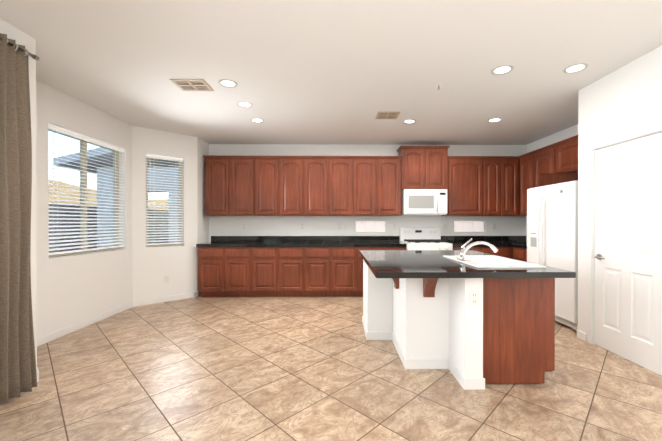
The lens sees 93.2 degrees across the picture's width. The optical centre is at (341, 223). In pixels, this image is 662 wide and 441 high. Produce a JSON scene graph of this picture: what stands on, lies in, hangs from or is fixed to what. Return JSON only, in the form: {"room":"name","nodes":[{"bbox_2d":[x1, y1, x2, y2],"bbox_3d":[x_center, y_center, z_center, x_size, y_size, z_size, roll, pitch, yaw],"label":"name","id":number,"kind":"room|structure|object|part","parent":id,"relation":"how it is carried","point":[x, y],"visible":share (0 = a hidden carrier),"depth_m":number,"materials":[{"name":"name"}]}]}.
{"room":"kitchen","nodes":[
{"label":"kitchen","id":0,"kind":"room"},
{"bbox_2d":[0,18,36,371],"bbox_3d":[-2.500,-0.087,0.119,0.160,2.750,4.780,0,0,-1],"label":"wall","id":1,"kind":"structure","parent":0,"point":[20,37],"depth_m":2.48,"materials":[{"name":"white paint"}]},
{"bbox_2d":[0,33,39,403],"bbox_3d":[-2.342,-0.020,0.126,0.153,2.555,4.590,0,0,-1],"label":"curtain","id":2,"kind":"object","parent":1,"relation":"hanging from","point":[18,374],"visible":1,"depth_m":2.24,"materials":[{"name":"brown fabric"}]},
{"bbox_3d":[-2.353,-1.255,0.121,0.131,0.074,4.590,0,0,-1],"label":"rod","id":3,"kind":"part","parent":2,"relation":"part of","materials":[{"name":"silver metal"}]},
{"bbox_2d":[36,80,132,337],"bbox_3d":[-3.234,-0.103,3.921,0.160,2.750,1.760,0,0,-1],"label":"wall","id":4,"kind":"structure","parent":0,"point":[73,290],"depth_m":3.73,"materials":[{"name":"white paint"}]},
{"bbox_2d":[37,302,132,346],"bbox_3d":[-3.148,1.230,3.927,0.012,0.085,1.620,0,0,-1],"label":"baseboard","id":5,"kind":"structure","parent":4,"relation":"attached to","point":[47,338],"depth_m":3.76,"materials":[{"name":"white paint"}]},
{"bbox_2d":[48,128,124,259],"bbox_3d":[-3.228,-0.347,3.970,0.143,1.478,1.216,0,0,-1],"label":"bay window","id":6,"kind":"structure","parent":4,"relation":"in","point":[73,254],"depth_m":3.97,"materials":[{"name":"beige plastic"}]},
{"bbox_2d":[48,123,123,254],"bbox_3d":[-3.185,-0.370,3.970,0.069,1.428,1.204,0,0,-1],"label":"window blinds","id":7,"kind":"object","parent":6,"relation":"attached to","point":[57,129],"visible":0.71,"depth_m":3.84,"materials":[{"name":"white plastic"}]},
{"bbox_2d":[132,125,197,300],"bbox_3d":[-2.878,-0.108,5.118,0.948,2.750,0.160,0,0,-44],"label":"wall","id":8,"kind":"structure","parent":0,"point":[152,268],"depth_m":5.02,"materials":[{"name":"white paint"}]},
{"bbox_2d":[146,153,182,247],"bbox_3d":[-2.884,-0.352,5.098,0.553,1.478,0.149,0,0,-44],"label":"window blinds","id":9,"kind":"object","parent":8,"relation":"in","point":[180,209],"depth_m":5.07,"materials":[{"name":"beige plastic"}]},
{"bbox_2d":[133,292,197,306],"bbox_3d":[-2.818,1.225,5.061,0.948,0.085,0.012,0,0,-44],"label":"baseboard","id":10,"kind":"structure","parent":8,"relation":"attached to","point":[161,299],"depth_m":5.01,"materials":[{"name":"white paint"}]},
{"bbox_2d":[165,275,169,282],"bbox_3d":[-2.819,0.908,5.061,0.075,0.118,0.009,0,0,-44],"label":"outlet","id":11,"kind":"object","parent":8,"relation":"attached to","point":[167,279],"visible":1,"depth_m":5.06,"materials":[{"name":"white plastic"}]},
{"bbox_2d":[197,137,208,295],"bbox_3d":[-2.564,-0.110,5.633,0.160,2.750,0.490,0,0,-1],"label":"wall","id":12,"kind":"structure","parent":0,"point":[202,218],"depth_m":5.55,"materials":[{"name":"white paint"}]},
{"bbox_2d":[0,295,661,440],"bbox_3d":[0.204,1.330,1.966,7.250,0.100,8.400,0,0,-1],"label":"floor","id":13,"kind":"structure","parent":0,"point":[199,368],"depth_m":2.42,"materials":[{"name":"tile"}]},
{"bbox_2d":[196,245,223,296],"bbox_3d":[-2.198,0.834,5.571,0.448,0.863,0.625,0,0,-1],"label":"base cabinet","id":14,"kind":"object","parent":13,"relation":"on","point":[210,257],"depth_m":5.26,"materials":[{"name":"brown wood"}]},
{"bbox_2d":[224,245,251,296],"bbox_3d":[-1.751,0.834,5.576,0.448,0.863,0.625,0,0,-1],"label":"base cabinet","id":15,"kind":"object","parent":13,"relation":"on","point":[237,258],"depth_m":5.27,"materials":[{"name":"brown wood"}]},
{"bbox_2d":[200,241,403,244],"bbox_3d":[-0.672,0.373,5.584,3.543,0.055,0.630,0,0,-1],"label":"countertop","id":16,"kind":"structure","parent":15,"relation":"on","point":[212,242],"depth_m":5.35,"materials":[{"name":"black stone"}]},
{"bbox_2d":[252,245,279,296],"bbox_3d":[-1.303,0.834,5.581,0.448,0.863,0.625,0,0,-1],"label":"base cabinet","id":17,"kind":"object","parent":13,"relation":"on","point":[265,258],"depth_m":5.28,"materials":[{"name":"brown wood"}]},
{"bbox_2d":[280,245,303,296],"bbox_3d":[-0.855,0.834,5.587,0.448,0.863,0.625,0,0,-1],"label":"base cabinet","id":18,"kind":"object","parent":13,"relation":"on","point":[280,266],"depth_m":5.28,"materials":[{"name":"brown wood"}]},
{"bbox_2d":[304,245,331,296],"bbox_3d":[-0.407,0.834,5.592,0.448,0.863,0.625,0,0,-1],"label":"base cabinet","id":19,"kind":"object","parent":13,"relation":"on","point":[317,258],"depth_m":5.29,"materials":[{"name":"brown wood"}]},
{"bbox_2d":[332,245,359,296],"bbox_3d":[0.041,0.834,5.597,0.448,0.863,0.625,0,0,-1],"label":"base cabinet","id":20,"kind":"object","parent":13,"relation":"on","point":[345,258],"depth_m":5.29,"materials":[{"name":"brown wood"}]},
{"bbox_2d":[360,245,383,296],"bbox_3d":[0.489,0.834,5.602,0.448,0.863,0.625,0,0,-1],"label":"base cabinet","id":21,"kind":"object","parent":13,"relation":"on","point":[362,247],"depth_m":5.29,"materials":[{"name":"brown wood"}]},
{"bbox_2d":[384,245,405,249],"bbox_3d":[0.906,0.834,5.607,0.386,0.863,0.625,0,0,-1],"label":"base cabinet","id":22,"kind":"object","parent":13,"relation":"on","point":[386,247],"depth_m":5.30,"materials":[{"name":"brown wood"}]},
{"bbox_2d":[400,227,452,249],"bbox_3d":[1.488,0.671,5.551,0.762,1.190,0.736,0,0,-1],"label":"range","id":23,"kind":"object","parent":13,"relation":"on","point":[420,238],"visible":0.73,"depth_m":5.82,"materials":[{"name":"white metal"}]},
{"bbox_2d":[361,255,554,389],"bbox_3d":[0.986,0.835,3.218,1.417,0.882,1.634,0,0,-1],"label":"kitchen island","id":24,"kind":"object","parent":13,"relation":"on","point":[470,319],"depth_m":2.47,"materials":[{"name":"white paint"}]},
{"bbox_3d":[0.687,1.233,3.217,0.819,0.085,1.634,0,0,-1],"label":"skirting","id":25,"kind":"part","parent":24,"relation":"part of","materials":[{"name":"white paint"}]},
{"bbox_2d":[359,251,502,278],"bbox_3d":[0.710,0.377,3.178,0.930,0.043,1.780,0,0,-1],"label":"island countertop","id":26,"kind":"structure","parent":24,"relation":"on","point":[383,264],"depth_m":2.59,"materials":[{"name":"black stone"}]},
{"bbox_2d":[469,291,478,305],"bbox_3d":[1.024,0.579,2.408,0.075,0.118,0.009,0,0,-1],"label":"outlet","id":27,"kind":"object","parent":24,"relation":"attached to","point":[473,295],"depth_m":2.41,"materials":[{"name":"white plastic"}]},
{"bbox_2d":[439,251,574,278],"bbox_3d":[1.441,0.371,3.187,0.548,0.056,1.780,0,0,-1],"label":"island countertop","id":28,"kind":"structure","parent":24,"relation":"on","point":[511,268],"depth_m":2.50,"materials":[{"name":"black stone"}]},
{"bbox_2d":[456,239,497,261],"bbox_3d":[1.280,0.243,2.904,0.354,0.203,0.220,0,0,-1],"label":"faucet","id":29,"kind":"object","parent":28,"relation":"on","point":[463,249],"depth_m":2.89,"materials":[{"name":"silver metal"}]},
{"bbox_2d":[443,255,546,267],"bbox_3d":[1.358,0.370,2.906,0.560,0.054,0.820,0,0,-1],"label":"sink","id":30,"kind":"object","parent":28,"relation":"in","point":[474,261],"depth_m":2.88,"materials":[{"name":"white ceramic"}]},
{"bbox_2d":[453,245,483,252],"bbox_3d":[2.128,0.834,5.621,0.506,0.863,0.625,0,0,-1],"label":"base cabinet","id":31,"kind":"object","parent":13,"relation":"on","point":[480,248],"depth_m":5.31,"materials":[{"name":"brown wood"}]},
{"bbox_2d":[484,245,511,258],"bbox_3d":[2.617,0.834,5.627,0.471,0.863,0.625,0,0,-1],"label":"base cabinet","id":32,"kind":"object","parent":13,"relation":"on","point":[503,250],"depth_m":5.31,"materials":[{"name":"brown wood"}]},
{"bbox_2d":[448,241,526,244],"bbox_3d":[2.695,0.373,5.624,1.639,0.055,0.630,0,0,-1],"label":"countertop","id":33,"kind":"structure","parent":32,"relation":"on","point":[453,242],"depth_m":5.61,"materials":[{"name":"black stone"}]},
{"bbox_2d":[512,245,523,260],"bbox_3d":[3.208,0.836,5.131,0.625,0.863,0.370,0,0,-1],"label":"base cabinet","id":34,"kind":"object","parent":13,"relation":"on","point":[518,254],"depth_m":5.14,"materials":[{"name":"brown wood"}]},
{"bbox_2d":[516,245,526,248],"bbox_3d":[3.207,0.376,4.945,0.631,0.055,0.739,0,0,-1],"label":"countertop","id":35,"kind":"structure","parent":34,"relation":"on","point":[517,246],"depth_m":5.03,"materials":[{"name":"black stone"}]},
{"bbox_2d":[524,249,526,261],"bbox_3d":[3.212,0.838,4.762,0.625,0.863,0.369,0,0,-1],"label":"base cabinet","id":36,"kind":"object","parent":13,"relation":"on","point":[525,250],"depth_m":4.96,"materials":[{"name":"brown wood"}]},
{"bbox_2d":[527,180,577,331],"bbox_3d":[3.043,0.388,4.056,0.883,1.768,0.920,0,0,-1],"label":"fridge","id":37,"kind":"object","parent":13,"relation":"on","point":[552,225],"visible":0.44,"depth_m":3.85,"materials":[{"name":"white metal"}]},
{"bbox_2d":[0,0,661,144],"bbox_3d":[0.204,-1.520,1.954,7.250,0.100,8.400,0,0,-1],"label":"ceiling","id":38,"kind":"structure","parent":0,"point":[332,72],"depth_m":2.85,"materials":[{"name":"white paint"}]},
{"bbox_2d":[169,79,213,90],"bbox_3d":[-1.587,-1.471,3.334,0.340,0.008,0.280,0,0,-1],"label":"ceiling vent","id":39,"kind":"object","parent":38,"relation":"in","point":[192,84],"visible":1,"depth_m":3.32,"materials":[{"name":"beige metal"}]},
{"bbox_2d":[218,79,236,87],"bbox_3d":[-1.196,-1.472,3.299,0.190,0.006,0.190,0,0,-1],"label":"recessed light","id":40,"kind":"object","parent":38,"relation":"in","point":[228,83],"visible":1,"depth_m":3.30,"materials":[{"name":"white"}]},
{"bbox_2d":[237,102,252,107],"bbox_3d":[-1.204,-1.474,3.893,0.190,0.006,0.190,0,0,-1],"label":"recessed light","id":41,"kind":"object","parent":38,"relation":"in","point":[244,104],"visible":1,"depth_m":3.89,"materials":[{"name":"white"}]},
{"bbox_2d":[250,118,263,122],"bbox_3d":[-1.210,-1.477,4.498,0.190,0.006,0.190,0,0,-1],"label":"recessed light","id":42,"kind":"object","parent":38,"relation":"in","point":[256,120],"visible":0.98,"depth_m":4.50,"materials":[{"name":"white"}]},
{"bbox_2d":[375,112,399,118],"bbox_3d":[0.632,-1.475,4.280,0.300,0.008,0.280,0,0,-1],"label":"ceiling vent","id":43,"kind":"object","parent":38,"relation":"in","point":[387,115],"visible":0.98,"depth_m":4.27,"materials":[{"name":"beige metal"}]},
{"bbox_2d":[403,119,415,123],"bbox_3d":[0.989,-1.477,4.544,0.190,0.006,0.190,0,0,-1],"label":"recessed light","id":44,"kind":"object","parent":38,"relation":"in","point":[409,121],"visible":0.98,"depth_m":4.54,"materials":[{"name":"white"}]},
{"bbox_2d":[487,118,501,122],"bbox_3d":[2.200,-1.477,4.488,0.190,0.006,0.190,0,0,-1],"label":"recessed light","id":45,"kind":"object","parent":38,"relation":"in","point":[493,120],"visible":0.96,"depth_m":4.50,"materials":[{"name":"white"}]},
{"bbox_2d":[491,65,513,74],"bbox_3d":[1.547,-1.471,3.005,0.190,0.006,0.190,0,0,-1],"label":"recessed light","id":46,"kind":"object","parent":38,"relation":"in","point":[503,69],"visible":1,"depth_m":3.01,"materials":[{"name":"white"}]},
{"bbox_2d":[563,63,587,73],"bbox_3d":[2.228,-1.471,2.974,0.190,0.006,0.190,0,0,-1],"label":"recessed light","id":47,"kind":"object","parent":38,"relation":"in","point":[575,68],"visible":1,"depth_m":2.98,"materials":[{"name":"white"}]},
{"bbox_2d":[209,144,525,241],"bbox_3d":[0.512,-0.111,5.994,6.320,2.750,0.160,0,0,-1],"label":"wall","id":48,"kind":"structure","parent":0,"point":[313,225],"depth_m":5.91,"materials":[{"name":"white paint"}]},
{"bbox_2d":[203,155,230,214],"bbox_3d":[-2.202,-0.656,5.706,0.444,1.040,0.342,0,0,-1],"label":"upper cabinet","id":49,"kind":"object","parent":48,"relation":"attached to","point":[217,168],"depth_m":5.54,"materials":[{"name":"brown wood"}]},
{"bbox_2d":[231,156,254,214],"bbox_3d":[-1.762,-0.656,5.712,0.436,1.040,0.342,0,0,-1],"label":"upper cabinet","id":50,"kind":"object","parent":48,"relation":"attached to","point":[242,167],"depth_m":5.54,"materials":[{"name":"brown wood"}]},
{"bbox_2d":[255,156,278,214],"bbox_3d":[-1.327,-0.656,5.717,0.434,1.040,0.342,0,0,-1],"label":"upper cabinet","id":51,"kind":"object","parent":48,"relation":"attached to","point":[266,167],"depth_m":5.55,"materials":[{"name":"brown wood"}]},
{"bbox_2d":[279,156,302,214],"bbox_3d":[-0.893,-0.656,5.722,0.435,1.040,0.342,0,0,-1],"label":"upper cabinet","id":52,"kind":"object","parent":48,"relation":"attached to","point":[290,167],"depth_m":5.55,"materials":[{"name":"brown wood"}]},
{"bbox_2d":[303,156,326,214],"bbox_3d":[-0.458,-0.656,5.727,0.435,1.040,0.342,0,0,-1],"label":"upper cabinet","id":53,"kind":"object","parent":48,"relation":"attached to","point":[314,167],"depth_m":5.56,"materials":[{"name":"brown wood"}]},
{"bbox_2d":[327,156,354,214],"bbox_3d":[-0.022,-0.656,5.732,0.436,1.040,0.342,0,0,-1],"label":"upper cabinet","id":54,"kind":"object","parent":48,"relation":"attached to","point":[336,185],"depth_m":5.56,"materials":[{"name":"brown wood"}]},
{"bbox_2d":[355,156,378,214],"bbox_3d":[0.413,-0.656,5.737,0.435,1.040,0.342,0,0,-1],"label":"upper cabinet","id":55,"kind":"object","parent":48,"relation":"attached to","point":[366,167],"depth_m":5.57,"materials":[{"name":"brown wood"}]},
{"bbox_2d":[212,237,525,240],"bbox_3d":[0.532,0.292,5.903,5.958,0.105,0.020,0,0,-1],"label":"backsplash","id":56,"kind":"structure","parent":48,"relation":"attached to","point":[213,238],"depth_m":5.89,"materials":[{"name":"black stone"}]},
{"bbox_2d":[379,155,402,214],"bbox_3d":[0.853,-0.656,5.742,0.445,1.040,0.342,0,0,-1],"label":"upper cabinet","id":57,"kind":"object","parent":48,"relation":"attached to","point":[390,167],"depth_m":5.57,"materials":[{"name":"brown wood"}]},
{"bbox_2d":[399,147,426,189],"bbox_3d":[1.284,-0.981,5.736,0.412,0.750,0.362,0,0,-1],"label":"upper cabinet","id":58,"kind":"object","parent":48,"relation":"attached to","point":[414,158],"depth_m":5.56,"materials":[{"name":"brown wood"}]},
{"bbox_2d":[401,189,446,214],"bbox_3d":[1.486,-0.374,5.684,0.760,0.452,0.468,0,0,-1],"label":"microwave","id":59,"kind":"object","parent":58,"relation":"attached to","point":[423,201],"visible":0.96,"depth_m":5.49,"materials":[{"name":"white"}]},
{"bbox_2d":[427,147,450,190],"bbox_3d":[1.693,-0.981,5.740,0.406,0.750,0.362,0,0,-1],"label":"upper cabinet","id":60,"kind":"object","parent":48,"relation":"attached to","point":[438,160],"depth_m":5.56,"materials":[{"name":"brown wood"}]},
{"bbox_2d":[446,156,482,214],"bbox_3d":[2.217,-0.656,5.758,0.638,1.040,0.342,0,0,-1],"label":"upper cabinet","id":61,"kind":"object","parent":48,"relation":"attached to","point":[465,197],"depth_m":5.59,"materials":[{"name":"brown wood"}]},
{"bbox_2d":[483,156,502,214],"bbox_3d":[2.695,-0.656,5.763,0.319,1.040,0.342,0,0,-1],"label":"upper cabinet","id":62,"kind":"object","parent":48,"relation":"attached to","point":[492,165],"depth_m":5.59,"materials":[{"name":"brown wood"}]},
{"bbox_2d":[503,156,518,214],"bbox_3d":[3.007,-0.656,5.767,0.305,1.040,0.342,0,0,-1],"label":"upper cabinet","id":63,"kind":"object","parent":48,"relation":"attached to","point":[510,163],"depth_m":5.60,"materials":[{"name":"brown wood"}]},
{"bbox_2d":[526,124,577,240],"bbox_3d":[3.608,-0.106,4.665,0.160,2.750,2.570,0,0,-1],"label":"wall","id":64,"kind":"structure","parent":0,"point":[569,132],"depth_m":5.21,"materials":[{"name":"white paint"}]},
{"bbox_2d":[519,152,530,214],"bbox_3d":[3.345,-0.654,5.377,0.342,1.040,0.420,0,0,-1],"label":"upper cabinet","id":65,"kind":"object","parent":64,"relation":"attached to","point":[524,160],"depth_m":5.42,"materials":[{"name":"brown wood"}]},
{"bbox_2d":[531,143,554,187],"bbox_3d":[3.350,-0.652,4.916,0.342,1.040,0.502,0,0,-1],"label":"upper cabinet","id":66,"kind":"object","parent":64,"relation":"attached to","point":[543,160],"depth_m":4.97,"materials":[{"name":"brown wood"}]},
{"bbox_2d":[555,135,577,172],"bbox_3d":[3.357,-0.950,4.370,0.342,0.440,0.581,0,0,-1],"label":"upper cabinet","id":67,"kind":"object","parent":64,"relation":"attached to","point":[566,153],"depth_m":4.42,"materials":[{"name":"brown wood"}]},
{"bbox_2d":[578,46,661,340],"bbox_3d":[2.735,-0.089,0.640,0.120,2.750,5.700,0,0,-1],"label":"wall","id":68,"kind":"structure","parent":0,"point":[627,98],"depth_m":3.07,"materials":[{"name":"white paint"}]},
{"bbox_2d":[577,330,585,340],"bbox_3d":[2.636,1.232,3.431,0.012,0.085,0.127,0,0,-1],"label":"baseboard","id":69,"kind":"structure","parent":68,"relation":"attached to","point":[581,335],"depth_m":3.42,"materials":[{"name":"white paint"}]},
{"bbox_2d":[587,122,661,344],"bbox_3d":[2.700,0.222,2.917,0.136,2.109,0.862,0,0,-1],"label":"door frame","id":70,"kind":"structure","parent":68,"relation":"attached to","point":[635,134],"depth_m":3.29,"materials":[{"name":"white paint"}]},
{"bbox_2d":[594,132,661,375],"bbox_3d":[2.642,0.253,2.911,0.099,2.023,0.724,0,0,-1],"label":"door leaf","id":71,"kind":"structure","parent":68,"relation":"in","point":[628,262],"depth_m":2.87,"materials":[{"name":"white paint"}]},
{"label":"outside","id":72,"kind":"structure","parent":0,"visible":0},
{"bbox_3d":[-21.352,1.455,4.516,37.300,0.130,50.000,0,0,-1],"label":"ground","id":73,"kind":"structure","parent":72,"visible":0},
{"bbox_2d":[49,180,167,210],"bbox_3d":[-36.053,-2.205,51.834,3.000,6.800,145.000,0,0,-1],"label":"hill","id":74,"kind":"structure","parent":73,"relation":"on","point":[69,195],"depth_m":40.02,"materials":[{"name":"beige"}]},
{"bbox_2d":[49,204,168,252],"bbox_3d":[-7.103,0.454,4.678,0.200,1.870,34.000,0,0,-1],"label":"fence","id":75,"kind":"object","parent":73,"relation":"on","point":[60,209],"depth_m":8.28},
{"bbox_2d":[54,147,178,247],"bbox_3d":[-4.688,-0.507,11.102,3.780,3.740,8.000,0,0,-1],"label":"building","id":76,"kind":"structure","parent":73,"relation":"on","point":[102,160],"depth_m":7.59,"materials":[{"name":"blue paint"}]}
]}

